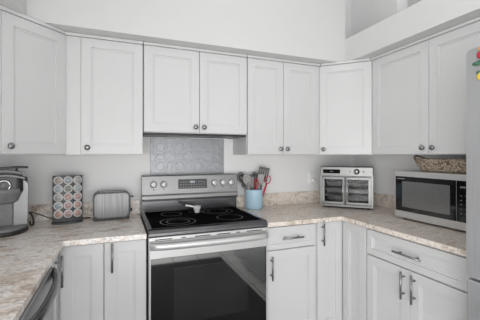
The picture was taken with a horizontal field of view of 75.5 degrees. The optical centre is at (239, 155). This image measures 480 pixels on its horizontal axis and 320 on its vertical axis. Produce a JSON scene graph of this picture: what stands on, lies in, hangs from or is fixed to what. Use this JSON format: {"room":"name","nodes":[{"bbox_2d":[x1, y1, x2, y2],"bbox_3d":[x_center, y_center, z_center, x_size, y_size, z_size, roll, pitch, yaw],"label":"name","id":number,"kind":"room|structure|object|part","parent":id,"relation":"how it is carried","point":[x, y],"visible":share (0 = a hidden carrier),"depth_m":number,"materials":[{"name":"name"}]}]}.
{"room":"kitchen","nodes":[
{"label":"kitchen","id":0,"kind":"room"},
{"bbox_2d":[0,0,421,216],"bbox_3d":[0.161,-0.256,2.827,4.442,3.250,0.120,0,0,-21],"label":"wall","id":1,"kind":"structure","parent":0,"point":[288,173],"depth_m":2.38,"materials":[{"name":"paint"}]},
{"bbox_2d":[0,5,65,154],"bbox_3d":[-1.373,-0.384,1.828,0.614,0.762,0.619,0,0,-21],"label":"upper cabinet","id":2,"kind":"object","parent":1,"relation":"attached to","point":[32,51],"visible":0.98,"depth_m":1.74,"materials":[{"name":"paint"}]},
{"bbox_3d":[-1.195,-0.048,1.617,0.032,0.035,0.035,0,0,24],"label":"knob","id":3,"kind":"part","parent":2,"relation":"part of","materials":[{"name":"grey metal"}]},
{"bbox_3d":[-1.167,-0.756,1.739,0.026,0.018,0.404,0,0,24],"label":"rail","id":4,"kind":"part","parent":2,"relation":"part of","materials":[{"name":"paint"}]},
{"bbox_2d":[28,200,139,221],"bbox_3d":[-1.260,0.399,2.195,1.051,0.112,0.020,0,0,-21],"label":"backsplash","id":5,"kind":"structure","parent":1,"relation":"attached to","point":[43,209],"depth_m":2.16,"materials":[{"name":"stone"}]},
{"bbox_2d":[65,32,142,154],"bbox_3d":[-0.924,-0.384,2.142,0.464,0.762,0.358,0,0,-21],"label":"upper cabinet","id":6,"kind":"object","parent":1,"relation":"attached to","point":[104,75],"visible":1,"depth_m":2.01,"materials":[{"name":"paint"}]},
{"bbox_3d":[-0.873,-0.756,2.011,0.464,0.018,0.026,0,0,-21],"label":"rail","id":7,"kind":"part","parent":6,"relation":"part of","materials":[{"name":"paint"}]},
{"bbox_2d":[27,0,344,63],"bbox_3d":[-0.449,-1.324,2.290,2.676,1.114,0.435,0,0,-21],"label":"wall","id":8,"kind":"structure","parent":1,"relation":"attached to","point":[310,31],"depth_m":2.18,"materials":[{"name":"paint"}]},
{"bbox_2d":[150,138,223,174],"bbox_3d":[-0.420,0.089,2.532,0.607,0.450,0.005,0,0,-21],"label":"panel","id":9,"kind":"object","parent":1,"relation":"attached to","point":[168,156],"visible":0.53,"depth_m":2.52,"materials":[{"name":"silver metal"}]},
{"bbox_2d":[143,42,246,134],"bbox_3d":[-0.352,-0.460,2.366,0.756,0.610,0.358,0,0,-21],"label":"upper cabinet","id":10,"kind":"object","parent":1,"relation":"attached to","point":[188,90],"visible":0.99,"depth_m":2.21,"materials":[{"name":"paint"}]},
{"bbox_3d":[-0.474,-0.452,2.170,0.380,0.585,0.020,0,0,-21],"label":"door","id":11,"kind":"part","parent":10,"relation":"part of","materials":[{"name":"paint"}]},
{"bbox_2d":[143,132,245,138],"bbox_3d":[-0.358,-0.145,2.378,0.752,0.020,0.290,0,0,-21],"label":"range hood","id":12,"kind":"object","parent":10,"relation":"attached to","point":[145,134],"visible":0.91,"depth_m":2.30,"materials":[{"name":"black metal"}]},
{"bbox_2d":[170,136,200,137],"bbox_3d":[-0.412,-0.139,2.362,0.239,0.003,0.140,0,0,-21],"label":"grille","id":13,"kind":"object","parent":12,"relation":"attached to","point":[170,136],"depth_m":2.33,"materials":[{"name":"metal"}]},
{"bbox_3d":[-0.301,-0.756,2.235,0.756,0.018,0.026,0,0,-21],"label":"rail","id":14,"kind":"part","parent":10,"relation":"part of","materials":[{"name":"paint"}]},
{"bbox_3d":[-0.123,-0.452,2.308,0.366,0.585,0.020,0,0,-21],"label":"door","id":15,"kind":"part","parent":10,"relation":"part of","materials":[{"name":"paint"}]},
{"bbox_2d":[233,55,319,154],"bbox_3d":[0.312,-0.384,2.625,0.662,0.762,0.358,0,0,-21],"label":"upper cabinet","id":16,"kind":"object","parent":1,"relation":"attached to","point":[283,95],"visible":0.97,"depth_m":2.48,"materials":[{"name":"paint"}]},
{"bbox_3d":[0.200,-0.376,2.434,0.307,0.737,0.020,0,0,-21],"label":"door","id":17,"kind":"part","parent":16,"relation":"part of","materials":[{"name":"paint"}]},
{"bbox_3d":[0.363,-0.756,2.495,0.662,0.018,0.026,0,0,-21],"label":"rail","id":18,"kind":"part","parent":16,"relation":"part of","materials":[{"name":"paint"}]},
{"bbox_3d":[0.491,-0.376,2.548,0.310,0.737,0.020,0,0,-21],"label":"door","id":19,"kind":"part","parent":16,"relation":"part of","materials":[{"name":"paint"}]},
{"bbox_2d":[236,191,319,207],"bbox_3d":[0.529,0.399,2.894,1.241,0.112,0.020,0,0,-21],"label":"backsplash","id":20,"kind":"structure","parent":1,"relation":"attached to","point":[283,198],"depth_m":2.84,"materials":[{"name":"stone"}]},
{"bbox_2d":[309,172,314,183],"bbox_3d":[0.688,0.219,2.963,0.072,0.116,0.009,0,0,-21],"label":"wall outlet","id":21,"kind":"object","parent":1,"relation":"attached to","point":[311,174],"visible":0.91,"depth_m":2.96,"materials":[{"name":"white plastic"}]},
{"bbox_2d":[319,58,372,154],"bbox_3d":[0.945,-0.384,2.737,0.621,0.762,0.614,0,0,-21],"label":"upper cabinet","id":22,"kind":"object","parent":1,"relation":"attached to","point":[345,87],"visible":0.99,"depth_m":2.53,"materials":[{"name":"paint"}]},
{"bbox_3d":[0.857,-0.756,2.531,0.404,0.018,0.026,0,0,24],"label":"rail","id":23,"kind":"part","parent":22,"relation":"part of","materials":[{"name":"paint"}]},
{"bbox_2d":[351,0,465,194],"bbox_3d":[1.746,-0.256,1.710,0.120,3.250,3.114,0,0,-21],"label":"wall","id":24,"kind":"structure","parent":0,"point":[365,14],"depth_m":2.77,"materials":[{"name":"paint"}]},
{"bbox_2d":[373,192,394,208],"bbox_3d":[1.405,0.399,2.387,0.020,0.112,1.562,0,0,-21],"label":"backsplash","id":25,"kind":"structure","parent":24,"relation":"attached to","point":[379,199],"depth_m":2.71,"materials":[{"name":"stone"}]},
{"bbox_2d":[345,0,479,60],"bbox_3d":[1.469,-0.864,1.656,0.435,0.194,3.014,0,0,-21],"label":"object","id":26,"kind":"structure","parent":24,"relation":"attached to","point":[425,18],"depth_m":2.01,"materials":[{"name":"paint"}]},
{"bbox_2d":[371,17,479,154],"bbox_3d":[1.352,-0.384,2.052,0.358,0.762,0.970,0,0,-21],"label":"upper cabinet","id":27,"kind":"object","parent":24,"relation":"attached to","point":[419,86],"visible":0.99,"depth_m":2.02,"materials":[{"name":"paint"}]},
{"bbox_3d":[1.138,-0.376,2.223,0.020,0.737,0.473,0,0,-21],"label":"door","id":28,"kind":"part","parent":27,"relation":"part of","materials":[{"name":"paint"}]},
{"bbox_3d":[1.221,-0.756,2.001,0.026,0.018,0.970,0,0,-21],"label":"rail","id":29,"kind":"part","parent":27,"relation":"part of","materials":[{"name":"paint"}]},
{"bbox_3d":[1.312,-0.376,1.777,0.020,0.737,0.476,0,0,-21],"label":"door","id":30,"kind":"part","parent":27,"relation":"part of","materials":[{"name":"paint"}]},
{"bbox_3d":[0.362,1.409,-0.377,6.400,0.080,6.234,0,0,-21],"label":"floor","id":31,"kind":"structure","parent":0,"visible":0},
{"bbox_2d":[19,267,59,319],"bbox_3d":[-0.972,0.930,1.007,0.643,0.878,0.600,0,0,-21],"label":"dishwasher","id":32,"kind":"object","parent":31,"relation":"on","point":[40,306],"visible":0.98,"depth_m":1.12,"materials":[{"name":"metal"}]},
{"bbox_2d":[51,243,103,319],"bbox_3d":[-1.213,0.928,1.732,0.842,0.882,0.915,0,0,-21],"label":"base cabinet","id":33,"kind":"object","parent":31,"relation":"on","point":[80,294],"visible":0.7,"depth_m":1.70,"materials":[{"name":"paint"}]},
{"bbox_3d":[-0.920,0.878,1.503,0.020,0.771,0.266,0,0,-21],"label":"door","id":34,"kind":"part","parent":33,"relation":"part of","materials":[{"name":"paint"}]},
{"bbox_3d":[-0.910,0.589,1.560,0.038,0.160,0.012,0,0,-21],"label":"handle","id":35,"kind":"part","parent":33,"relation":"part of","materials":[{"name":"grey metal"}]},
{"bbox_2d":[0,214,146,319],"bbox_3d":[-0.849,0.470,1.114,1.072,0.031,2.333,0,0,-21],"label":"countertop","id":36,"kind":"structure","parent":33,"relation":"on","point":[27,257],"depth_m":1.54,"materials":[{"name":"stone"}]},
{"bbox_2d":[0,166,28,237],"bbox_3d":[-1.410,0.257,1.848,0.249,0.396,0.357,0,0,-37],"label":"coffee maker","id":37,"kind":"object","parent":36,"relation":"on","point":[14,188],"visible":1,"depth_m":1.80,"materials":[{"name":"silver plastic"}]},
{"bbox_3d":[-1.415,0.337,1.854,0.092,0.164,0.085,0,0,-37],"label":"panel","id":38,"kind":"part","parent":37,"relation":"part of","materials":[{"name":"grey plastic"}]},
{"bbox_3d":[-1.380,0.113,1.809,0.200,0.057,0.170,0,0,-37],"label":"lid","id":39,"kind":"part","parent":37,"relation":"part of","materials":[{"name":"grey plastic"}]},
{"bbox_3d":[-1.342,0.082,1.756,0.233,0.047,0.094,0,0,-37],"label":"lid handle","id":40,"kind":"part","parent":37,"relation":"part of","materials":[{"name":"grey plastic"}]},
{"bbox_2d":[0,224,27,233],"bbox_3d":[-1.410,0.424,1.848,0.237,0.018,0.340,0,0,-37],"label":"drip tray","id":41,"kind":"object","parent":37,"relation":"on","point":[4,228],"depth_m":1.78,"materials":[{"name":"grey plastic"}]},
{"bbox_2d":[29,211,90,225],"bbox_3d":[-1.235,0.408,2.129,0.078,0.094,0.375,0,0,44],"label":"power cord","id":42,"kind":"object","parent":36,"relation":"on","point":[30,213],"visible":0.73,"depth_m":1.99,"materials":[{"name":"black plastic"}]},
{"bbox_2d":[51,175,82,224],"bbox_3d":[-1.167,0.296,2.098,0.188,0.318,0.140,0,0,-33],"label":"rack","id":43,"kind":"object","parent":36,"relation":"on","point":[63,220],"visible":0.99,"depth_m":2.06,"materials":[{"name":"grey plastic"}]},
{"bbox_2d":[53,210,62,218],"bbox_3d":[-1.200,0.390,2.049,0.056,0.056,0.030,0,0,-23],"label":"pod","id":44,"kind":"object","parent":43,"relation":"in","point":[57,214],"visible":1,"depth_m":2.04,"materials":[{"name":"plastic"}]},
{"bbox_3d":[-1.194,0.390,2.035,0.040,0.040,0.001,0,0,-23],"label":"lid","id":45,"kind":"part","parent":44,"relation":"part of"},
{"bbox_2d":[53,202,62,209],"bbox_3d":[-1.200,0.335,2.049,0.056,0.056,0.030,0,0,-23],"label":"pod","id":46,"kind":"object","parent":43,"relation":"in","point":[58,205],"visible":1,"depth_m":2.04,"materials":[{"name":"white plastic"}]},
{"bbox_3d":[-1.194,0.335,2.035,0.040,0.040,0.001,0,0,-23],"label":"lid","id":47,"kind":"part","parent":46,"relation":"part of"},
{"bbox_2d":[53,193,62,201],"bbox_3d":[-1.200,0.279,2.049,0.056,0.056,0.030,0,0,-23],"label":"pod","id":48,"kind":"object","parent":43,"relation":"in","point":[58,197],"visible":1,"depth_m":2.04,"materials":[{"name":"white plastic"}]},
{"bbox_3d":[-1.194,0.279,2.035,0.040,0.040,0.001,0,0,-23],"label":"lid","id":49,"kind":"part","parent":48,"relation":"part of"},
{"bbox_2d":[53,185,62,192],"bbox_3d":[-1.200,0.224,2.049,0.056,0.056,0.030,0,0,-23],"label":"pod","id":50,"kind":"object","parent":43,"relation":"in","point":[58,188],"visible":1,"depth_m":2.04,"materials":[{"name":"plastic"}]},
{"bbox_3d":[-1.194,0.224,2.035,0.040,0.040,0.001,0,0,-23],"label":"lid","id":51,"kind":"part","parent":50,"relation":"part of","materials":[{"name":"blue plastic"}]},
{"bbox_2d":[53,176,62,184],"bbox_3d":[-1.200,0.168,2.049,0.056,0.056,0.030,0,0,-23],"label":"pod","id":52,"kind":"object","parent":43,"relation":"in","point":[58,180],"visible":1,"depth_m":2.04,"materials":[{"name":"white plastic"}]},
{"bbox_3d":[-1.194,0.168,2.035,0.040,0.040,0.001,0,0,-23],"label":"lid","id":53,"kind":"part","parent":52,"relation":"part of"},
{"bbox_2d":[63,209,72,217],"bbox_3d":[-1.151,0.390,2.074,0.056,0.056,0.030,0,0,-33],"label":"pod","id":54,"kind":"object","parent":43,"relation":"in","point":[68,213],"visible":1,"depth_m":2.06,"materials":[{"name":"plastic"}]},
{"bbox_3d":[-1.143,0.390,2.062,0.040,0.040,0.001,0,0,-33],"label":"lid","id":55,"kind":"part","parent":54,"relation":"part of","materials":[{"name":"plastic"}]},
{"bbox_2d":[63,201,72,209],"bbox_3d":[-1.151,0.335,2.074,0.056,0.056,0.030,0,0,-33],"label":"pod","id":56,"kind":"object","parent":43,"relation":"in","point":[67,205],"visible":1,"depth_m":2.06,"materials":[{"name":"pink plastic"}]},
{"bbox_3d":[-1.143,0.335,2.062,0.040,0.040,0.001,0,0,-33],"label":"lid","id":57,"kind":"part","parent":56,"relation":"part of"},
{"bbox_2d":[63,193,72,200],"bbox_3d":[-1.151,0.279,2.074,0.056,0.056,0.030,0,0,-33],"label":"pod","id":58,"kind":"object","parent":43,"relation":"in","point":[68,196],"visible":1,"depth_m":2.06,"materials":[{"name":"pink plastic"}]},
{"bbox_3d":[-1.143,0.279,2.062,0.040,0.040,0.001,0,0,-33],"label":"lid","id":59,"kind":"part","parent":58,"relation":"part of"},
{"bbox_2d":[63,185,72,192],"bbox_3d":[-1.151,0.224,2.074,0.056,0.056,0.030,0,0,-33],"label":"pod","id":60,"kind":"object","parent":43,"relation":"in","point":[67,188],"visible":1,"depth_m":2.06,"materials":[{"name":"plastic"}]},
{"bbox_3d":[-1.143,0.224,2.062,0.040,0.040,0.001,0,0,-33],"label":"lid","id":61,"kind":"part","parent":60,"relation":"part of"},
{"bbox_2d":[63,176,72,183],"bbox_3d":[-1.151,0.168,2.074,0.056,0.056,0.030,0,0,-33],"label":"pod","id":62,"kind":"object","parent":43,"relation":"in","point":[67,180],"visible":1,"depth_m":2.06,"materials":[{"name":"white plastic"}]},
{"bbox_3d":[-1.143,0.168,2.062,0.040,0.040,0.001,0,0,-33],"label":"lid","id":63,"kind":"part","parent":62,"relation":"part of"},
{"bbox_2d":[73,209,81,216],"bbox_3d":[-1.109,0.390,2.108,0.056,0.056,0.030,0,0,-44],"label":"pod","id":64,"kind":"object","parent":43,"relation":"in","point":[77,212],"visible":1,"depth_m":2.10,"materials":[{"name":"plastic"}]},
{"bbox_2d":[73,200,81,208],"bbox_3d":[-1.109,0.335,2.108,0.056,0.056,0.030,0,0,-44],"label":"pod","id":65,"kind":"object","parent":43,"relation":"in","point":[77,204],"visible":1,"depth_m":2.10,"materials":[{"name":"plastic"}]},
{"bbox_2d":[73,192,81,199],"bbox_3d":[-1.109,0.279,2.108,0.056,0.056,0.030,0,0,-44],"label":"pod","id":66,"kind":"object","parent":43,"relation":"in","point":[77,196],"visible":0.99,"depth_m":2.10,"materials":[{"name":"plastic"}]},
{"bbox_3d":[-1.099,0.279,2.098,0.040,0.040,0.001,0,0,-44],"label":"lid","id":67,"kind":"part","parent":66,"relation":"part of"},
{"bbox_2d":[73,184,81,191],"bbox_3d":[-1.109,0.224,2.108,0.056,0.056,0.030,0,0,-44],"label":"pod","id":68,"kind":"object","parent":43,"relation":"in","point":[77,188],"visible":1,"depth_m":2.10,"materials":[{"name":"plastic"}]},
{"bbox_2d":[73,176,81,183],"bbox_3d":[-1.109,0.168,2.108,0.056,0.056,0.030,0,0,-44],"label":"pod","id":69,"kind":"object","parent":43,"relation":"in","point":[77,179],"visible":0.99,"depth_m":2.10,"materials":[{"name":"white plastic"}]},
{"bbox_3d":[-1.099,0.168,2.098,0.040,0.040,0.001,0,0,-44],"label":"lid","id":70,"kind":"part","parent":69,"relation":"part of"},
{"bbox_2d":[93,190,133,220],"bbox_3d":[-0.907,0.355,2.227,0.271,0.200,0.125,0,0,-24],"label":"toaster","id":71,"kind":"object","parent":36,"relation":"on","point":[107,204],"visible":1,"depth_m":2.17,"materials":[{"name":"metal"}]},
{"bbox_2d":[104,239,145,319],"bbox_3d":[-0.760,0.928,2.046,0.229,0.882,0.658,0,0,-21],"label":"base cabinet","id":72,"kind":"object","parent":31,"relation":"on","point":[124,261],"visible":0.94,"depth_m":1.78,"materials":[{"name":"paint"}]},
{"bbox_3d":[-0.714,0.574,1.731,0.012,0.160,0.038,0,0,-21],"label":"handle","id":73,"kind":"part","parent":72,"relation":"part of","materials":[{"name":"grey metal"}]},
{"bbox_2d":[141,173,267,319],"bbox_3d":[-0.276,0.762,2.187,0.762,1.214,0.696,0,0,-21],"label":"range","id":74,"kind":"object","parent":31,"relation":"on","point":[210,263],"visible":1,"depth_m":1.96,"materials":[{"name":"metal"}]},
{"bbox_3d":[-0.646,0.223,2.321,0.054,0.054,0.040,0,0,-21],"label":"control knob","id":75,"kind":"part","parent":74,"relation":"part of","materials":[{"name":"metal"}]},
{"bbox_3d":[-0.576,0.223,2.348,0.054,0.054,0.040,0,0,-21],"label":"control knob","id":76,"kind":"part","parent":74,"relation":"part of","materials":[{"name":"metal"}]},
{"bbox_3d":[-0.387,0.244,2.469,0.760,0.178,0.090,0,0,-21],"label":"control panel","id":77,"kind":"part","parent":74,"relation":"part of","materials":[{"name":"metal"}]},
{"bbox_2d":[183,203,200,212],"bbox_3d":[-0.359,0.394,2.313,0.137,0.074,0.063,0,0,-14],"label":"scoop","id":78,"kind":"object","parent":74,"relation":"on","point":[196,208],"visible":1,"depth_m":2.31,"materials":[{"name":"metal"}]},
{"bbox_2d":[193,206,200,212],"bbox_3d":[-0.323,0.407,2.322,0.063,0.048,0.063,0,0,-21],"label":"cup","id":79,"kind":"object","parent":78,"relation":"attached to","point":[196,208],"depth_m":2.30,"materials":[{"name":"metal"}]},
{"bbox_2d":[141,207,267,237],"bbox_3d":[-0.282,0.454,2.201,0.762,0.045,0.615,0,0,-21],"label":"cooktop","id":80,"kind":"object","parent":74,"relation":"in","point":[179,222],"depth_m":2.02,"materials":[{"name":"black glass"}]},
{"bbox_3d":[-0.176,0.490,1.930,0.756,0.022,0.026,0,0,-21],"label":"vent trim","id":81,"kind":"part","parent":74,"relation":"part of","materials":[{"name":"metal"}]},
{"bbox_3d":[-0.175,0.814,1.928,0.756,0.621,0.029,0,0,-21],"label":"oven door","id":82,"kind":"part","parent":74,"relation":"part of","materials":[{"name":"glass"}]},
{"bbox_3d":[-0.170,0.859,1.914,0.736,0.516,0.004,0,0,-21],"label":"door glass","id":83,"kind":"part","parent":74,"relation":"part of","materials":[{"name":"black glass"}]},
{"bbox_3d":[-0.160,0.527,1.889,0.744,0.040,0.058,0,0,-21],"label":"handle","id":84,"kind":"part","parent":74,"relation":"part of","materials":[{"name":"metal"}]},
{"bbox_3d":[-0.203,0.223,2.494,0.054,0.054,0.040,0,0,-21],"label":"control knob","id":85,"kind":"part","parent":74,"relation":"part of","materials":[{"name":"metal"}]},
{"bbox_3d":[-0.136,0.223,2.520,0.054,0.054,0.040,0,0,-21],"label":"control knob","id":86,"kind":"part","parent":74,"relation":"part of","materials":[{"name":"metal"}]},
{"bbox_3d":[-0.071,0.223,2.546,0.054,0.054,0.040,0,0,-21],"label":"control knob","id":87,"kind":"part","parent":74,"relation":"part of","materials":[{"name":"metal"}]},
{"bbox_2d":[267,223,314,319],"bbox_3d":[0.260,0.928,2.445,0.411,0.882,0.658,0,0,-21],"label":"base cabinet","id":88,"kind":"object","parent":31,"relation":"on","point":[291,248],"visible":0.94,"depth_m":2.18,"materials":[{"name":"paint"}]},
{"bbox_3d":[0.216,0.766,2.094,0.012,0.160,0.038,0,0,-21],"label":"handle","id":89,"kind":"part","parent":88,"relation":"part of","materials":[{"name":"grey metal"}]},
{"bbox_3d":[0.359,0.572,2.182,0.391,0.150,0.020,0,0,-21],"label":"drawer","id":90,"kind":"part","parent":88,"relation":"part of","materials":[{"name":"paint"}]},
{"bbox_3d":[0.367,0.574,2.153,0.165,0.012,0.038,0,0,-21],"label":"handle","id":91,"kind":"part","parent":88,"relation":"part of","materials":[{"name":"grey metal"}]},
{"bbox_2d":[315,221,367,319],"bbox_3d":[0.884,0.928,2.582,0.848,0.882,0.859,0,0,-21],"label":"base cabinet","id":92,"kind":"object","parent":31,"relation":"on","point":[341,253],"visible":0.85,"depth_m":2.27,"materials":[{"name":"paint"}]},
{"bbox_3d":[0.604,0.574,2.246,0.012,0.160,0.038,0,0,-21],"label":"handle","id":93,"kind":"part","parent":92,"relation":"part of","materials":[{"name":"grey metal"}]},
{"bbox_3d":[0.662,0.878,2.300,0.218,0.771,0.020,0,0,-21],"label":"door","id":94,"kind":"part","parent":92,"relation":"part of","materials":[{"name":"paint"}]},
{"bbox_2d":[240,202,465,256],"bbox_3d":[0.823,0.470,2.170,1.262,0.031,1.583,0,0,-21],"label":"countertop","id":95,"kind":"structure","parent":92,"relation":"on","point":[379,218],"depth_m":2.16,"materials":[{"name":"stone"}]},
{"bbox_2d":[245,188,262,209],"bbox_3d":[0.117,0.372,2.638,0.156,0.166,0.156,0,0,-21],"label":"utensil crock","id":96,"kind":"object","parent":95,"relation":"on","point":[253,198],"visible":0.86,"depth_m":2.57,"materials":[{"name":"blue ceramic"}]},
{"bbox_2d":[237,172,245,188],"bbox_3d":[0.036,0.296,2.639,0.121,0.300,0.021,0,0,1],"label":"ladle","id":97,"kind":"object","parent":96,"relation":"in","point":[240,175],"visible":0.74,"depth_m":2.63,"materials":[{"name":"black plastic"}]},
{"bbox_2d":[241,182,245,195],"bbox_3d":[0.051,0.335,2.609,0.081,0.221,0.020,0,0,2],"label":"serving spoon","id":98,"kind":"object","parent":96,"relation":"in","point":[243,185],"visible":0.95,"depth_m":2.60,"materials":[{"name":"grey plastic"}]},
{"bbox_2d":[243,174,250,189],"bbox_3d":[0.070,0.301,2.607,0.094,0.288,0.023,0,0,5],"label":"serving spoon","id":99,"kind":"object","parent":96,"relation":"in","point":[246,178],"visible":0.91,"depth_m":2.60,"materials":[{"name":"grey plastic"}]},
{"bbox_2d":[249,177,253,189],"bbox_3d":[0.096,0.314,2.669,0.056,0.259,0.020,0,0,12],"label":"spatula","id":100,"kind":"object","parent":96,"relation":"in","point":[251,184],"visible":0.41,"depth_m":2.67,"materials":[{"name":"grey plastic"}]},
{"bbox_2d":[251,172,257,189],"bbox_3d":[0.128,0.294,2.680,0.067,0.299,0.035,0,0,-21],"label":"serving spoon","id":101,"kind":"object","parent":96,"relation":"in","point":[254,174],"visible":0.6,"depth_m":2.68,"materials":[{"name":"black plastic"}]},
{"bbox_2d":[253,178,258,189],"bbox_3d":[0.135,0.316,2.583,0.046,0.257,0.047,0,0,-21],"label":"whisk","id":102,"kind":"object","parent":96,"relation":"in","point":[255,185],"visible":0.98,"depth_m":2.58,"materials":[{"name":"red plastic"}]},
{"bbox_2d":[257,174,263,189],"bbox_3d":[0.168,0.301,2.613,0.071,0.286,0.020,0,0,0],"label":"spatula","id":103,"kind":"object","parent":96,"relation":"in","point":[260,178],"visible":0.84,"depth_m":2.61,"materials":[{"name":"grey plastic"}]},
{"bbox_2d":[257,166,269,189],"bbox_3d":[0.195,0.270,2.659,0.119,0.349,0.020,0,0,-7],"label":"slotted turner","id":104,"kind":"object","parent":96,"relation":"in","point":[264,169],"visible":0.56,"depth_m":2.66,"materials":[{"name":"black plastic"}]},
{"bbox_2d":[263,176,270,196],"bbox_3d":[0.207,0.309,2.631,0.110,0.273,0.020,0,0,9],"label":"tongs","id":105,"kind":"object","parent":96,"relation":"in","point":[266,176],"visible":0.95,"depth_m":2.62,"materials":[{"name":"red plastic"}]},
{"bbox_2d":[320,166,372,209],"bbox_3d":[0.947,0.279,2.740,0.425,0.353,0.320,0,0,24],"label":"countertop oven","id":106,"kind":"object","parent":95,"relation":"on","point":[340,186],"visible":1,"depth_m":2.62,"materials":[{"name":"metal"}]},
{"bbox_3d":[0.801,0.302,2.664,0.186,0.234,0.013,0,0,24],"label":"door","id":107,"kind":"part","parent":106,"relation":"part of","materials":[{"name":"metal"}]},
{"bbox_3d":[0.801,0.302,2.664,0.148,0.196,0.003,0,0,24],"label":"pane","id":108,"kind":"part","parent":106,"relation":"part of","materials":[{"name":"black glass"}]},
{"bbox_3d":[0.899,0.302,2.602,0.011,0.186,0.029,0,0,24],"label":"handle","id":109,"kind":"part","parent":106,"relation":"part of","materials":[{"name":"silver metal"}]},
{"bbox_3d":[0.986,0.302,2.584,0.160,0.196,0.003,0,0,24],"label":"pane","id":110,"kind":"part","parent":106,"relation":"part of","materials":[{"name":"clear glass"}]},
{"bbox_3d":[0.986,0.302,2.584,0.198,0.234,0.013,0,0,24],"label":"door","id":111,"kind":"part","parent":106,"relation":"part of","materials":[{"name":"metal"}]},
{"bbox_2d":[395,170,465,230],"bbox_3d":[1.360,0.284,2.035,0.290,0.341,0.575,0,0,-21],"label":"microwave","id":112,"kind":"object","parent":95,"relation":"on","point":[435,198],"visible":0.73,"depth_m":1.98,"materials":[{"name":"metal"}]},
{"bbox_3d":[1.206,0.272,2.041,0.005,0.243,0.430,0,0,-21],"label":"door","id":113,"kind":"part","parent":112,"relation":"part of","materials":[{"name":"black glass"}]},
{"bbox_3d":[1.371,0.278,2.039,0.267,0.327,0.575,0,0,-21],"label":"casing","id":114,"kind":"part","parent":112,"relation":"part of","materials":[{"name":"metal"}]},
{"bbox_2d":[413,155,465,173],"bbox_3d":[1.369,0.056,1.990,0.226,0.114,0.537,0,0,-21],"label":"wicker basket","id":115,"kind":"object","parent":112,"relation":"on","point":[457,166],"visible":0.83,"depth_m":1.96,"materials":[{"name":"beige wicker"}]},
{"bbox_3d":[1.307,0.272,1.782,0.005,0.243,0.122,0,0,-21],"label":"control panel","id":116,"kind":"part","parent":112,"relation":"part of","materials":[{"name":"black glass"}]},
{"bbox_3d":[0.823,0.878,2.223,0.020,0.771,0.224,0,0,-21],"label":"door","id":117,"kind":"part","parent":92,"relation":"part of","materials":[{"name":"paint"}]},
{"bbox_2d":[367,228,471,319],"bbox_3d":[1.252,0.928,1.897,0.658,0.882,0.680,0,0,-21],"label":"base cabinet","id":118,"kind":"object","parent":31,"relation":"on","point":[407,279],"visible":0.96,"depth_m":1.77,"materials":[{"name":"paint"}]},
{"bbox_3d":[0.930,0.968,1.950,0.020,0.593,0.328,0,0,-21],"label":"door","id":119,"kind":"part","parent":118,"relation":"part of","materials":[{"name":"paint"}]},
{"bbox_3d":[0.950,0.763,1.817,0.038,0.160,0.012,0,0,-21],"label":"handle","id":120,"kind":"part","parent":118,"relation":"part of","materials":[{"name":"grey metal"}]},
{"bbox_3d":[0.962,0.579,1.786,0.038,0.012,0.185,0,0,-21],"label":"handle","id":121,"kind":"part","parent":118,"relation":"part of","materials":[{"name":"grey metal"}]},
{"bbox_3d":[0.976,0.763,1.752,0.038,0.160,0.012,0,0,-21],"label":"handle","id":122,"kind":"part","parent":118,"relation":"part of","materials":[{"name":"grey metal"}]},
{"bbox_3d":[0.991,0.582,1.794,0.020,0.161,0.662,0,0,-21],"label":"drawer","id":123,"kind":"part","parent":118,"relation":"part of","materials":[{"name":"paint"}]},
{"bbox_3d":[1.051,0.968,1.639,0.020,0.593,0.330,0,0,-21],"label":"door","id":124,"kind":"part","parent":118,"relation":"part of","materials":[{"name":"paint"}]},
{"bbox_2d":[466,47,479,319],"bbox_3d":[1.469,0.463,1.026,0.861,1.812,0.908,0,0,-21],"label":"refrigerator","id":125,"kind":"object","parent":31,"relation":"on","point":[472,83],"visible":0.94,"depth_m":1.29,"materials":[{"name":"metal"}]},
{"bbox_3d":[1.158,0.901,0.904,0.072,0.756,0.908,0,0,-21],"label":"freezer drawer","id":126,"kind":"part","parent":125,"relation":"part of","materials":[{"name":"metal"}]},
{"bbox_2d":[472,60,479,65],"bbox_3d":[0.975,-0.367,1.262,0.009,0.041,0.056,0,0,-21],"label":"magnet","id":127,"kind":"object","parent":125,"relation":"attached to","point":[476,63],"visible":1,"depth_m":1.27,"materials":[{"name":"green plastic"}]},
{"bbox_3d":[-1.372,-0.256,0.813,0.120,3.250,2.514,0,0,-21],"label":"wall","id":128,"kind":"structure","parent":0,"visible":0},
{"bbox_2d":[0,0,26,15],"bbox_3d":[-1.071,-1.324,0.805,0.435,1.114,1.879,0,0,-21],"label":"wall","id":129,"kind":"structure","parent":128,"relation":"attached to","point":[20,6],"depth_m":1.62,"materials":[{"name":"paint"}]}
]}

